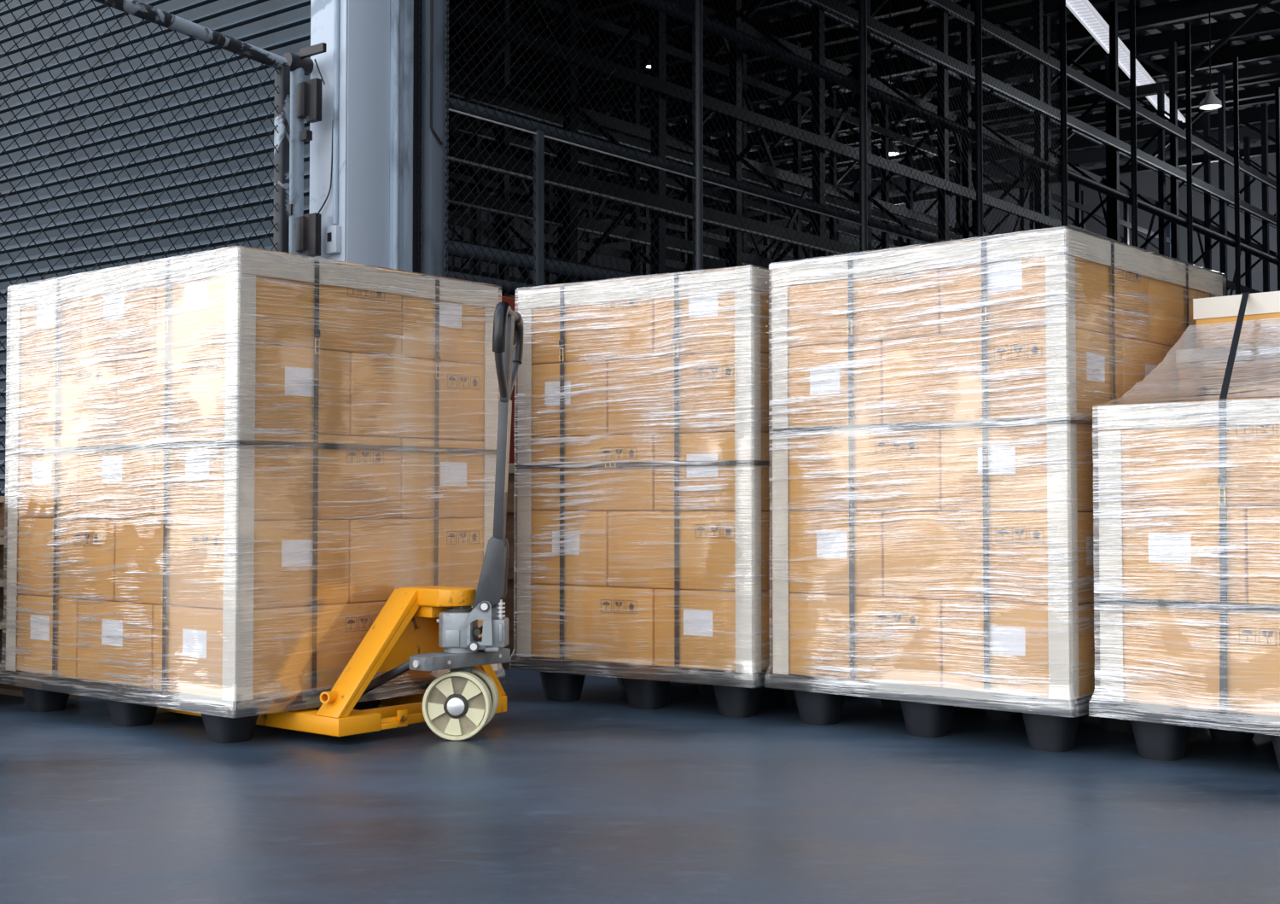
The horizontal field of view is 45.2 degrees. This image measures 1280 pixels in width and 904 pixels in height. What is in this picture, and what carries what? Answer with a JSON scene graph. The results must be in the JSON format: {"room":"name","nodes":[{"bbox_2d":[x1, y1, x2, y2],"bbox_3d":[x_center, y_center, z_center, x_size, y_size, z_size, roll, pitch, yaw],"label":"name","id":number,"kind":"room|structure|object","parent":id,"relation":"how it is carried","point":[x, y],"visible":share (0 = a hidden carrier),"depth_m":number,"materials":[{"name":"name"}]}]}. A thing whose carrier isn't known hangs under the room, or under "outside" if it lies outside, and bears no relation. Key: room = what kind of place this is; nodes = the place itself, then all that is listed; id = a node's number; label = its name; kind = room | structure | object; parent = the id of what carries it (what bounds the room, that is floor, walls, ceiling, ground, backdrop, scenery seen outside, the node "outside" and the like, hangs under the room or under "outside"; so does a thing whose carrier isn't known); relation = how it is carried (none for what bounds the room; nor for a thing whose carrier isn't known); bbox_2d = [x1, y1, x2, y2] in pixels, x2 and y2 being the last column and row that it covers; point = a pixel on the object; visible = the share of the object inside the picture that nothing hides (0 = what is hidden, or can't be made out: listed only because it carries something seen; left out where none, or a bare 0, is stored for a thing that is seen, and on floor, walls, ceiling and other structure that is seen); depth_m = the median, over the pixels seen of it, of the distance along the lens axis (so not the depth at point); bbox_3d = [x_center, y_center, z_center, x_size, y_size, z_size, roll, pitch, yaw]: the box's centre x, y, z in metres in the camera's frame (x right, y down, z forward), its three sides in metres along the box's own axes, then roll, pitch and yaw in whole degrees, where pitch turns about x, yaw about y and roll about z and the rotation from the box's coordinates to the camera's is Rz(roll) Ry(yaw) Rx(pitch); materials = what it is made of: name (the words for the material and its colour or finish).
{"room":"distribution center","nodes":[
{"label":"distribution center","id":0,"kind":"room"},
{"bbox_2d":[309,0,347,261],"bbox_3d":[-1.612,-3.542,8.003,0.279,9.000,0.011,-1,-2,38],"label":"trim","id":1,"kind":"structure","parent":0,"point":[322,11],"depth_m":7.94,"materials":[{"name":"white paint"}]},
{"bbox_2d":[346,0,389,267],"bbox_3d":[-1.517,-3.538,8.121,0.285,9.000,0.290,-1,-2,38],"label":"pillar","id":2,"kind":"structure","parent":0,"point":[368,138],"depth_m":7.97,"materials":[{"name":"metal"}]},
{"bbox_2d":[0,0,310,495],"bbox_3d":[-5.075,-2.686,10.853,8.712,7.474,0.039,-1,-2,38],"label":"door","id":3,"kind":"structure","parent":2,"relation":"attached to","point":[279,27],"depth_m":9.26,"materials":[{"name":"metal"}]},
{"bbox_2d":[389,0,413,271],"bbox_3d":[-1.329,-3.534,8.259,0.239,9.000,0.158,-1,-2,38],"label":"trim","id":4,"kind":"structure","parent":0,"point":[401,11],"depth_m":8.12,"materials":[{"name":"blue paint"}]},
{"bbox_2d":[421,0,448,279],"bbox_3d":[-1.213,-3.528,8.430,0.210,9.000,0.249,-1,-2,38],"label":"trim","id":5,"kind":"structure","parent":0,"point":[433,178],"depth_m":8.34,"materials":[{"name":"metal"}]},
{"bbox_2d":[446,180,651,297],"bbox_3d":[-9.652,-3.120,36.363,0.060,10.000,33.610,-1,-2,38],"label":"wall","id":6,"kind":"structure","parent":0,"point":[451,262],"depth_m":44.04,"materials":[{"name":"grey"}]},
{"bbox_2d":[447,0,1279,226],"bbox_3d":[7.348,-7.989,22.495,44.001,0.330,30.720,-1,-2,38],"label":"ceiling","id":7,"kind":"structure","parent":6,"relation":"attached to","point":[1270,21],"depth_m":31.04,"materials":[{"name":"black metal"}]},
{"bbox_2d":[0,667,1279,903],"bbox_3d":[5.000,1.124,9.969,130.000,0.200,140.000,0,-2,0],"label":"floor","id":8,"kind":"structure","parent":0,"point":[594,798],"depth_m":3.46,"materials":[{"name":"concrete"}]},
{"bbox_2d":[0,669,503,743],"bbox_3d":[-1.307,0.802,5.162,1.314,0.132,1.084,-2,-2,40],"label":"pallet","id":9,"kind":"object","parent":8,"relation":"on","point":[218,729],"visible":0.45,"depth_m":4.72,"materials":[{"name":"plastic"}]},
{"bbox_2d":[5,307,24,670],"bbox_3d":[-2.091,0.124,5.191,0.060,1.219,0.060,-2,-2,40],"label":"protector","id":10,"kind":"object","parent":9,"relation":"on","point":[14,348],"visible":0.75,"depth_m":5.17,"materials":[{"name":"cardboard"}]},
{"bbox_2d":[15,593,85,678],"bbox_3d":[-1.767,0.609,5.278,0.420,0.254,0.619,-2,-2,39],"label":"carton","id":11,"kind":"object","parent":9,"relation":"on","point":[38,659],"visible":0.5,"depth_m":5.02,"materials":[{"name":"cardboard"}]},
{"bbox_2d":[17,517,129,600],"bbox_3d":[-1.752,0.348,5.139,0.632,0.254,0.411,-2,-2,40],"label":"carton","id":12,"kind":"object","parent":11,"relation":"on","point":[96,546],"visible":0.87,"depth_m":4.94,"materials":[{"name":"brown"}]},
{"bbox_2d":[17,438,80,517],"bbox_3d":[-1.767,0.096,5.295,0.420,0.254,0.619,-2,-2,39],"label":"carton","id":13,"kind":"object","parent":12,"relation":"on","point":[40,499],"visible":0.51,"depth_m":5.04,"materials":[{"name":"cardboard"}]},
{"bbox_2d":[18,354,122,441],"bbox_3d":[-1.752,-0.165,5.156,0.632,0.254,0.411,-2,-2,40],"label":"carton","id":14,"kind":"object","parent":13,"relation":"on","point":[77,417],"visible":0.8,"depth_m":4.97,"materials":[{"name":"brown"}]},
{"bbox_2d":[15,296,83,365],"bbox_3d":[-1.767,-0.417,5.312,0.420,0.254,0.619,-2,-2,39],"label":"carton","id":15,"kind":"object","parent":14,"relation":"on","point":[72,352],"visible":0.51,"depth_m":5.05,"materials":[{"name":"cardboard"}]},
{"bbox_2d":[81,285,158,358],"bbox_3d":[-1.440,-0.425,5.041,0.417,0.254,0.619,-2,-2,40],"label":"carton","id":16,"kind":"object","parent":14,"relation":"on","point":[146,307],"visible":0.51,"depth_m":4.79,"materials":[{"name":"cardboard"}]},
{"bbox_2d":[10,249,238,308],"bbox_3d":[-1.623,-0.533,4.825,1.276,0.066,0.060,-2,-2,40],"label":"protector","id":17,"kind":"object","parent":16,"relation":"on","point":[88,285],"visible":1,"depth_m":4.76,"materials":[{"name":"cardboard"}]},
{"bbox_2d":[308,260,319,692],"bbox_3d":[-1.462,0.081,4.994,1.290,1.295,0.022,-2,-2,39],"label":"strap","id":18,"kind":"object","parent":16,"relation":"attached to","point":[317,331],"visible":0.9,"depth_m":4.59,"materials":[{"name":"black"}]},
{"bbox_2d":[79,435,155,518],"bbox_3d":[-1.440,0.087,5.024,0.417,0.254,0.619,-2,-2,39],"label":"carton","id":19,"kind":"object","parent":12,"relation":"on","point":[140,467],"visible":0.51,"depth_m":4.77,"materials":[{"name":"cardboard"}]},
{"bbox_2d":[77,599,155,688],"bbox_3d":[-1.440,0.600,5.008,0.417,0.254,0.619,-2,-2,40],"label":"carton","id":20,"kind":"object","parent":9,"relation":"on","point":[138,649],"visible":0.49,"depth_m":4.76,"materials":[{"name":"cardboard"}]},
{"bbox_2d":[221,273,255,701],"bbox_3d":[-1.152,0.099,4.415,0.060,1.219,0.060,-2,-2,40],"label":"protector","id":21,"kind":"object","parent":9,"relation":"on","point":[241,291],"visible":1,"depth_m":4.39,"materials":[{"name":"cardboard"}]},
{"bbox_2d":[0,245,504,717],"bbox_3d":[-1.307,0.107,5.185,1.327,1.346,1.097,-2,-2,40],"label":"wrap","id":22,"kind":"object","parent":9,"relation":"attached to","point":[260,430],"visible":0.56,"depth_m":4.81,"materials":[{"name":"plastic"}]},
{"bbox_2d":[152,599,399,698],"bbox_3d":[-1.113,0.592,4.738,0.418,0.254,0.619,-2,-2,40],"label":"carton","id":23,"kind":"object","parent":9,"relation":"on","point":[282,665],"visible":0.73,"depth_m":4.53,"materials":[{"name":"cardboard"}]},
{"bbox_2d":[115,518,349,608],"bbox_3d":[-1.261,0.335,4.734,0.630,0.254,0.411,-2,-2,40],"label":"carton","id":24,"kind":"object","parent":23,"relation":"on","point":[194,569],"visible":0.94,"depth_m":4.56,"materials":[{"name":"brown cardboard"}]},
{"bbox_2d":[154,431,401,519],"bbox_3d":[-1.113,0.079,4.755,0.418,0.254,0.619,-2,-2,40],"label":"carton","id":25,"kind":"object","parent":24,"relation":"on","point":[286,491],"visible":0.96,"depth_m":4.58,"materials":[{"name":"cardboard"}]},
{"bbox_2d":[116,343,349,436],"bbox_3d":[-1.261,-0.178,4.750,0.630,0.254,0.411,-2,-2,39],"label":"carton","id":26,"kind":"object","parent":25,"relation":"on","point":[200,390],"visible":0.9,"depth_m":4.57,"materials":[{"name":"brown cardboard"}]},
{"bbox_2d":[156,272,401,356],"bbox_3d":[-1.113,-0.434,4.771,0.418,0.254,0.619,-2,-2,40],"label":"carton","id":27,"kind":"object","parent":26,"relation":"on","point":[198,317],"visible":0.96,"depth_m":4.59,"materials":[{"name":"cardboard"}]},
{"bbox_2d":[226,248,498,308],"bbox_3d":[-0.836,-0.535,4.819,0.060,0.070,1.046,-2,-2,40],"label":"protector","id":28,"kind":"object","parent":27,"relation":"on","point":[277,265],"visible":0.9,"depth_m":4.73,"materials":[{"name":"cardboard"}]},
{"bbox_2d":[5,439,496,453],"bbox_3d":[-1.307,0.001,5.188,1.291,0.017,1.061,-2,-2,40],"label":"strap","id":29,"kind":"object","parent":25,"relation":"attached to","point":[233,442],"visible":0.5,"depth_m":4.71,"materials":[{"name":"black"}]},
{"bbox_2d":[399,605,482,680],"bbox_3d":[-0.862,0.607,5.207,0.630,0.254,0.413,-2,-2,40],"label":"carton","id":30,"kind":"object","parent":9,"relation":"on","point":[410,674],"visible":0.15,"depth_m":4.91,"materials":[{"name":"cardboard"}]},
{"bbox_2d":[337,517,483,602],"bbox_3d":[-0.847,0.346,5.068,0.418,0.254,0.621,-2,-2,39],"label":"carton","id":31,"kind":"object","parent":30,"relation":"on","point":[392,554],"visible":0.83,"depth_m":4.88,"materials":[{"name":"brown"}]},
{"bbox_2d":[399,437,484,517],"bbox_3d":[-0.862,0.094,5.224,0.630,0.254,0.413,-2,-2,40],"label":"carton","id":32,"kind":"object","parent":31,"relation":"on","point":[455,469],"visible":0.48,"depth_m":5.00,"materials":[{"name":"cardboard"}]},
{"bbox_2d":[345,352,484,441],"bbox_3d":[-0.847,-0.167,5.085,0.418,0.254,0.621,-2,-2,40],"label":"carton","id":33,"kind":"object","parent":32,"relation":"on","point":[410,382],"visible":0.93,"depth_m":4.91,"materials":[{"name":"brown"}]},
{"bbox_2d":[397,295,494,365],"bbox_3d":[-0.862,-0.419,5.241,0.630,0.254,0.413,-2,-2,40],"label":"carton","id":34,"kind":"object","parent":33,"relation":"on","point":[461,342],"visible":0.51,"depth_m":5.02,"materials":[{"name":"cardboard"}]},
{"bbox_2d":[483,307,498,670],"bbox_3d":[-0.522,0.124,5.177,0.060,1.219,0.060,-2,-2,40],"label":"protector","id":35,"kind":"object","parent":9,"relation":"on","point":[491,377],"visible":0.65,"depth_m":5.16,"materials":[{"name":"cardboard"}]},
{"bbox_2d":[282,42,326,256],"bbox_3d":[-1.703,-0.561,7.833,0.260,3.030,0.140,-1,-2,38],"label":"gate post","id":36,"kind":"object","parent":8,"relation":"on","point":[305,97],"visible":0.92,"depth_m":7.87,"materials":[{"name":"metal"}]},
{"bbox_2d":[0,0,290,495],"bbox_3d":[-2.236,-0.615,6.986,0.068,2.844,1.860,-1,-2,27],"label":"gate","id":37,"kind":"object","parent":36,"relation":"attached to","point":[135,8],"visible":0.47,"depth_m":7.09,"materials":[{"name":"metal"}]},
{"bbox_2d":[155,301,523,740],"bbox_3d":[-0.972,0.217,4.931,1.564,1.287,0.688,-2,-2,40],"label":"jack","id":38,"kind":"object","parent":8,"relation":"on","point":[425,627],"visible":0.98,"depth_m":4.55,"materials":[{"name":"yellow paint"}]},
{"bbox_2d":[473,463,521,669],"bbox_3d":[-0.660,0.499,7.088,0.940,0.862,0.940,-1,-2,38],"label":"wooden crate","id":39,"kind":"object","parent":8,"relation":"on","point":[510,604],"visible":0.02,"depth_m":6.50,"materials":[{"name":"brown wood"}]},
{"bbox_2d":[510,657,796,717],"bbox_3d":[0.287,0.806,5.618,0.988,0.153,1.194,-1,-2,34],"label":"pallet","id":40,"kind":"object","parent":8,"relation":"on","point":[734,701],"visible":0.51,"depth_m":5.18,"materials":[{"name":"plastic"}]},
{"bbox_2d":[517,308,531,657],"bbox_3d":[-0.391,0.109,5.437,0.060,1.223,0.060,-1,-2,34],"label":"protector","id":41,"kind":"object","parent":40,"relation":"on","point":[524,475],"visible":0.9,"depth_m":5.41,"materials":[{"name":"cardboard"}]},
{"bbox_2d":[530,582,659,665],"bbox_3d":[-0.086,0.592,5.414,0.563,0.255,0.378,-1,-2,34],"label":"carton","id":42,"kind":"object","parent":40,"relation":"on","point":[608,619],"visible":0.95,"depth_m":5.23,"materials":[{"name":"brown"}]},
{"bbox_2d":[531,510,636,586],"bbox_3d":[-0.111,0.339,5.555,0.375,0.255,0.570,-1,-2,34],"label":"carton","id":43,"kind":"object","parent":42,"relation":"on","point":[589,563],"visible":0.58,"depth_m":5.29,"materials":[{"name":"cardboard"}]},
{"bbox_2d":[531,434,654,510],"bbox_3d":[-0.086,0.078,5.431,0.563,0.255,0.378,-1,-2,34],"label":"carton","id":44,"kind":"object","parent":43,"relation":"on","point":[631,488],"visible":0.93,"depth_m":5.24,"materials":[{"name":"brown"}]},
{"bbox_2d":[531,360,614,437],"bbox_3d":[-0.111,-0.175,5.571,0.375,0.255,0.570,-1,-2,34],"label":"carton","id":45,"kind":"object","parent":44,"relation":"on","point":[545,377],"visible":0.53,"depth_m":5.32,"materials":[{"name":"cardboard"}]},
{"bbox_2d":[523,297,657,364],"bbox_3d":[-0.086,-0.437,5.447,0.563,0.255,0.378,-1,-2,34],"label":"carton","id":46,"kind":"object","parent":45,"relation":"on","point":[633,336],"visible":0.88,"depth_m":5.26,"materials":[{"name":"brown"}]},
{"bbox_2d":[517,267,750,309],"bbox_3d":[-0.023,-0.545,5.208,0.950,0.066,0.061,-1,-2,34],"label":"protector","id":47,"kind":"object","parent":46,"relation":"on","point":[645,288],"visible":1,"depth_m":5.17,"materials":[{"name":"cardboard"}]},
{"bbox_2d":[512,265,774,687],"bbox_3d":[0.287,0.099,5.640,1.000,1.350,1.207,-1,-2,34],"label":"wrap","id":48,"kind":"object","parent":40,"relation":"attached to","point":[706,487],"visible":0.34,"depth_m":5.23,"materials":[{"name":"plastic"}]},
{"bbox_2d":[654,587,773,671],"bbox_3d":[0.359,0.586,5.227,0.372,0.255,0.570,-1,-2,34],"label":"carton","id":49,"kind":"object","parent":40,"relation":"on","point":[701,611],"visible":0.53,"depth_m":4.99,"materials":[{"name":"cardboard"}]},
{"bbox_2d":[608,510,772,590],"bbox_3d":[0.227,0.328,5.210,0.560,0.255,0.378,-1,-2,34],"label":"carton","id":50,"kind":"object","parent":49,"relation":"on","point":[641,543],"visible":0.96,"depth_m":5.06,"materials":[{"name":"brown"}]},
{"bbox_2d":[654,431,772,510],"bbox_3d":[0.359,0.072,5.244,0.372,0.255,0.570,-1,-2,34],"label":"carton","id":51,"kind":"object","parent":50,"relation":"on","point":[712,445],"visible":0.55,"depth_m":5.01,"materials":[{"name":"cardboard"}]},
{"bbox_2d":[608,351,772,435],"bbox_3d":[0.227,-0.186,5.226,0.560,0.255,0.378,-1,-2,34],"label":"carton","id":52,"kind":"object","parent":51,"relation":"on","point":[719,391],"visible":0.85,"depth_m":5.06,"materials":[{"name":"brown"}]},
{"bbox_2d":[654,289,772,356],"bbox_3d":[0.359,-0.443,5.261,0.372,0.255,0.570,-1,-2,34],"label":"carton","id":53,"kind":"object","parent":52,"relation":"on","point":[716,322],"visible":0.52,"depth_m":5.02,"materials":[{"name":"cardboard"}]},
{"bbox_2d":[673,273,686,669],"bbox_3d":[0.446,0.075,5.530,0.022,1.301,1.170,-1,-2,34],"label":"strap","id":54,"kind":"object","parent":53,"relation":"attached to","point":[676,336],"visible":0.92,"depth_m":5.05,"materials":[{"name":"black"}]},
{"bbox_2d":[734,289,761,673],"bbox_3d":[0.347,0.093,4.935,0.060,1.223,0.060,-1,-2,34],"label":"protector","id":55,"kind":"object","parent":40,"relation":"on","point":[747,434],"visible":1,"depth_m":4.91,"materials":[{"name":"cardboard"}]},
{"bbox_2d":[446,102,924,511],"bbox_3d":[-0.455,-2.168,30.257,1.291,7.700,27.100,-1,-2,38],"label":"rack","id":56,"kind":"object","parent":8,"relation":"on","point":[475,232],"visible":0.02,"depth_m":29.30,"materials":[{"name":"black"}]},
{"bbox_2d":[447,0,1170,296],"bbox_3d":[3.634,-2.315,25.756,1.291,7.700,27.100,-1,-2,38],"label":"rack","id":57,"kind":"object","parent":8,"relation":"on","point":[1079,206],"visible":0.2,"depth_m":21.81,"materials":[{"name":"black metal"}]},
{"bbox_2d":[447,0,1277,296],"bbox_3d":[5.801,-2.461,21.243,1.292,7.700,25.100,-1,-2,38],"label":"rack","id":58,"kind":"object","parent":8,"relation":"on","point":[1114,147],"visible":0.3,"depth_m":16.71,"materials":[{"name":"black metal"}]},
{"bbox_2d":[446,0,1279,297],"bbox_3d":[4.029,-1.968,14.866,0.188,6.300,16.415,-1,-2,38],"label":"fence","id":59,"kind":"object","parent":8,"relation":"on","point":[537,263],"visible":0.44,"depth_m":11.21,"materials":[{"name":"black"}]},
{"bbox_2d":[766,673,1133,751],"bbox_3d":[1.186,0.786,4.985,1.039,0.153,1.209,-2,-2,41],"label":"pallet","id":60,"kind":"object","parent":8,"relation":"on","point":[1050,733],"visible":0.42,"depth_m":4.56,"materials":[{"name":"plastic"}]},
{"bbox_2d":[771,285,789,674],"bbox_3d":[0.464,0.089,4.898,0.060,1.229,0.060,-2,-2,41],"label":"protector","id":61,"kind":"object","parent":60,"relation":"on","point":[780,380],"visible":1,"depth_m":4.87,"materials":[{"name":"cardboard"}]},
{"bbox_2d":[788,592,949,687],"bbox_3d":[0.779,0.573,4.831,0.594,0.256,0.383,-2,-2,41],"label":"carton","id":62,"kind":"object","parent":60,"relation":"on","point":[818,624],"visible":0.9,"depth_m":4.65,"materials":[{"name":"brown"}]},
{"bbox_2d":[788,510,943,596],"bbox_3d":[0.768,0.319,4.978,0.395,0.256,0.577,-2,-2,41],"label":"carton","id":63,"kind":"object","parent":62,"relation":"on","point":[816,534],"visible":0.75,"depth_m":4.75,"materials":[{"name":"cardboard"}]},
{"bbox_2d":[788,427,942,510],"bbox_3d":[0.779,0.056,4.848,0.594,0.256,0.383,-2,-2,41],"label":"carton","id":64,"kind":"object","parent":63,"relation":"on","point":[874,450],"visible":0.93,"depth_m":4.67,"materials":[{"name":"brown"}]},
{"bbox_2d":[787,340,883,427],"bbox_3d":[0.768,-0.198,4.994,0.395,0.256,0.577,-2,-2,41],"label":"carton","id":65,"kind":"object","parent":64,"relation":"on","point":[868,380],"visible":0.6,"depth_m":4.76,"materials":[{"name":"cardboard"}]},
{"bbox_2d":[774,267,942,348],"bbox_3d":[0.779,-0.461,4.864,0.594,0.256,0.383,-2,-2,41],"label":"carton","id":66,"kind":"object","parent":65,"relation":"on","point":[811,324],"visible":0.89,"depth_m":4.69,"materials":[{"name":"brown"}]},
{"bbox_2d":[846,253,859,680],"bbox_3d":[1.032,0.059,5.140,0.022,1.307,1.185,-2,-2,41],"label":"strap","id":67,"kind":"object","parent":66,"relation":"attached to","point":[850,315],"visible":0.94,"depth_m":4.70,"materials":[{"name":"black"}]},
{"bbox_2d":[771,230,1064,286],"bbox_3d":[0.819,-0.571,4.611,1.000,0.066,0.061,-2,-2,41],"label":"protector","id":68,"kind":"object","parent":66,"relation":"on","point":[790,275],"visible":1,"depth_m":4.54,"materials":[{"name":"cardboard"}]},
{"bbox_2d":[767,226,1226,716],"bbox_3d":[1.186,0.076,5.008,1.052,1.356,1.223,-2,-2,41],"label":"wrap","id":69,"kind":"object","parent":60,"relation":"attached to","point":[843,364],"visible":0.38,"depth_m":4.54,"materials":[{"name":"plastic"}]},
{"bbox_2d":[942,599,1100,697],"bbox_3d":[1.219,0.564,4.576,0.393,0.256,0.577,-2,-2,41],"label":"carton","id":70,"kind":"object","parent":60,"relation":"on","point":[1019,629],"visible":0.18,"depth_m":4.36,"materials":[{"name":"cardboard"}]},
{"bbox_2d":[883,511,1099,604],"bbox_3d":[1.081,0.306,4.576,0.592,0.256,0.383,-2,-2,41],"label":"carton","id":71,"kind":"object","parent":70,"relation":"on","point":[923,551],"visible":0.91,"depth_m":4.43,"materials":[{"name":"brown"}]},
{"bbox_2d":[941,423,1101,511],"bbox_3d":[1.219,0.048,4.593,0.393,0.256,0.577,-2,-2,41],"label":"carton","id":72,"kind":"object","parent":71,"relation":"on","point":[1024,488],"visible":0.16,"depth_m":4.38,"materials":[{"name":"cardboard"}]},
{"bbox_2d":[882,327,1122,424],"bbox_3d":[1.081,-0.211,4.593,0.592,0.256,0.383,-2,-2,41],"label":"carton","id":73,"kind":"object","parent":72,"relation":"on","point":[963,402],"visible":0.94,"depth_m":4.45,"materials":[{"name":"brown"}]},
{"bbox_2d":[940,233,1148,341],"bbox_3d":[1.219,-0.469,4.609,0.393,0.256,0.577,-2,-2,41],"label":"carton","id":74,"kind":"object","parent":73,"relation":"on","point":[1093,280],"visible":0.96,"depth_m":4.43,"materials":[{"name":"cardboard"}]},
{"bbox_2d":[979,236,994,693],"bbox_3d":[1.375,0.049,4.840,0.022,1.307,1.185,-2,-2,41],"label":"strap","id":75,"kind":"object","parent":74,"relation":"attached to","point":[983,309],"visible":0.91,"depth_m":4.40,"materials":[{"name":"black"}]},
{"bbox_2d":[1122,337,1174,405],"bbox_3d":[1.336,-0.202,4.886,0.592,0.256,0.382,-2,-2,41],"label":"carton","id":76,"kind":"object","parent":72,"relation":"on","point":[1149,358],"visible":0.23,"depth_m":4.66,"materials":[{"name":"cardboard"}]},
{"bbox_2d":[1045,254,1079,699],"bbox_3d":[1.175,0.069,4.278,0.060,1.229,0.060,-2,-2,41],"label":"protector","id":77,"kind":"object","parent":60,"relation":"on","point":[1061,334],"visible":1,"depth_m":4.25,"materials":[{"name":"cardboard"}]},
{"bbox_3d":[1.603,0.579,5.016,0.393,0.256,0.579,-2,-2,41],"label":"carton","id":78,"kind":"object","parent":60,"relation":"on","visible":0},
{"bbox_3d":[1.592,0.325,5.163,0.592,0.256,0.385,-2,-2,41],"label":"carton","id":79,"kind":"object","parent":78,"relation":"on","visible":0},
{"bbox_3d":[1.603,0.062,5.033,0.393,0.256,0.580,-2,-2,41],"label":"carton","id":80,"kind":"object","parent":79,"relation":"on","visible":0},
{"bbox_2d":[1173,347,1181,402],"bbox_3d":[1.592,-0.192,5.180,0.592,0.256,0.385,-2,-2,41],"label":"carton","id":81,"kind":"object","parent":80,"relation":"on","point":[1176,382],"visible":0.07,"depth_m":4.85,"materials":[{"name":"cardboard"}]},
{"bbox_2d":[1146,276,1215,349],"bbox_3d":[1.603,-0.455,5.050,0.393,0.256,0.580,-2,-2,41],"label":"carton","id":82,"kind":"object","parent":81,"relation":"on","point":[1167,305],"visible":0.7,"depth_m":4.83,"materials":[{"name":"brown"}]},
{"bbox_2d":[1045,228,1222,296],"bbox_3d":[1.542,-0.569,4.720,0.061,0.070,1.170,-2,-2,41],"label":"protector","id":83,"kind":"object","parent":82,"relation":"on","point":[1097,250],"visible":0.9,"depth_m":4.63,"materials":[{"name":"cardboard"}]},
{"bbox_2d":[1092,700,1279,769],"bbox_3d":[2.031,0.763,4.281,1.044,0.153,1.194,-2,-3,44],"label":"pallet","id":84,"kind":"object","parent":8,"relation":"on","point":[1160,732],"visible":0.63,"depth_m":4.14,"materials":[{"name":"plastic"}]},
{"bbox_2d":[1098,430,1123,702],"bbox_3d":[1.313,0.312,4.233,0.066,0.739,0.067,-2,-3,44],"label":"protector","id":85,"kind":"object","parent":84,"relation":"on","point":[1110,554],"visible":0.9,"depth_m":4.21,"materials":[{"name":"cardboard"}]},
{"bbox_2d":[1091,317,1279,709],"bbox_3d":[1.829,0.157,4.094,1.056,1.127,0.628,-2,-3,44],"label":"wrap","id":86,"kind":"object","parent":84,"relation":"attached to","point":[1236,391],"visible":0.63,"depth_m":4.18,"materials":[{"name":"plastic"}]},
{"bbox_2d":[1122,605,1279,716],"bbox_3d":[1.619,0.546,4.154,0.597,0.266,0.378,-2,-3,44],"label":"carton","id":87,"kind":"object","parent":84,"relation":"on","point":[1253,668],"visible":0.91,"depth_m":4.03,"materials":[{"name":"brown"}]},
{"bbox_2d":[1122,505,1279,603],"bbox_3d":[1.614,0.283,4.301,0.397,0.266,0.570,-2,-3,44],"label":"carton","id":88,"kind":"object","parent":87,"relation":"on","point":[1160,576],"visible":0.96,"depth_m":4.08,"materials":[{"name":"cardboard"}]},
{"bbox_2d":[1101,423,1279,505],"bbox_3d":[1.619,0.011,4.171,0.597,0.266,0.378,-2,-3,44],"label":"carton","id":89,"kind":"object","parent":88,"relation":"on","point":[1256,461],"visible":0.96,"depth_m":4.05,"materials":[{"name":"brown"}]},
{"bbox_2d":[1097,397,1279,430],"bbox_3d":[1.646,-0.104,3.917,1.005,0.064,0.060,-2,-3,44],"label":"protector","id":90,"kind":"object","parent":89,"relation":"on","point":[1115,415],"visible":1,"depth_m":4.07,"materials":[{"name":"cardboard"}]},
{"bbox_3d":[1.887,0.020,4.446,0.597,0.266,0.377,-2,-3,44],"label":"carton","id":91,"kind":"object","parent":88,"relation":"on","visible":0},
{"bbox_2d":[1178,364,1279,402],"bbox_3d":[1.970,-0.208,4.537,0.600,0.190,0.414,-2,-3,44],"label":"carton","id":92,"kind":"object","parent":91,"relation":"on","point":[1248,368],"visible":0.28,"depth_m":4.47,"materials":[{"name":"brown"}]},
{"bbox_2d":[1196,312,1279,348],"bbox_3d":[2.054,-0.386,4.630,0.600,0.158,0.412,-2,-3,44],"label":"carton","id":93,"kind":"object","parent":92,"relation":"on","point":[1225,332],"visible":0.26,"depth_m":4.62,"materials":[{"name":"brown"}]},
{"bbox_2d":[1217,291,1252,712],"bbox_3d":[1.777,0.105,4.447,0.095,1.168,1.064,-1,-2,34],"label":"strap","id":94,"kind":"object","parent":93,"relation":"attached to","point":[1222,403],"visible":0.98,"depth_m":3.99,"materials":[{"name":"black"}]},
{"bbox_2d":[1247,506,1279,605],"bbox_3d":[1.907,0.270,3.882,0.594,0.266,0.378,-2,-3,44],"label":"carton","id":95,"kind":"object","parent":87,"relation":"on","point":[1262,557],"visible":0.96,"depth_m":3.92,"materials":[{"name":"brown"}]},
{"bbox_2d":[447,0,1032,122],"bbox_3d":[6.224,-7.055,21.058,43.821,1.370,0.140,-1,-2,38],"label":"roof truss","id":96,"kind":"object","parent":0,"point":[451,57],"visible":0.19,"depth_m":25.91,"materials":[{"name":"black metal"}]},
{"bbox_2d":[448,0,1279,211],"bbox_3d":[9.943,-6.902,25.764,43.821,1.370,0.143,-1,-2,38],"label":"roof truss","id":97,"kind":"object","parent":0,"point":[1224,6],"visible":0.28,"depth_m":27.40,"materials":[{"name":"black metal"}]},
{"bbox_2d":[516,84,1279,253],"bbox_3d":[13.662,-6.749,30.470,43.821,1.370,0.140,-1,-2,38],"label":"roof truss","id":98,"kind":"object","parent":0,"point":[1267,90],"visible":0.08,"depth_m":34.26,"materials":[{"name":"black metal"}]},
{"bbox_2d":[666,139,1277,511],"bbox_3d":[18.055,-3.135,35.901,44.300,10.000,0.155,-1,-2,38],"label":"wall","id":99,"kind":"structure","parent":0,"point":[1147,181],"depth_m":39.65,"materials":[{"name":"grey"}]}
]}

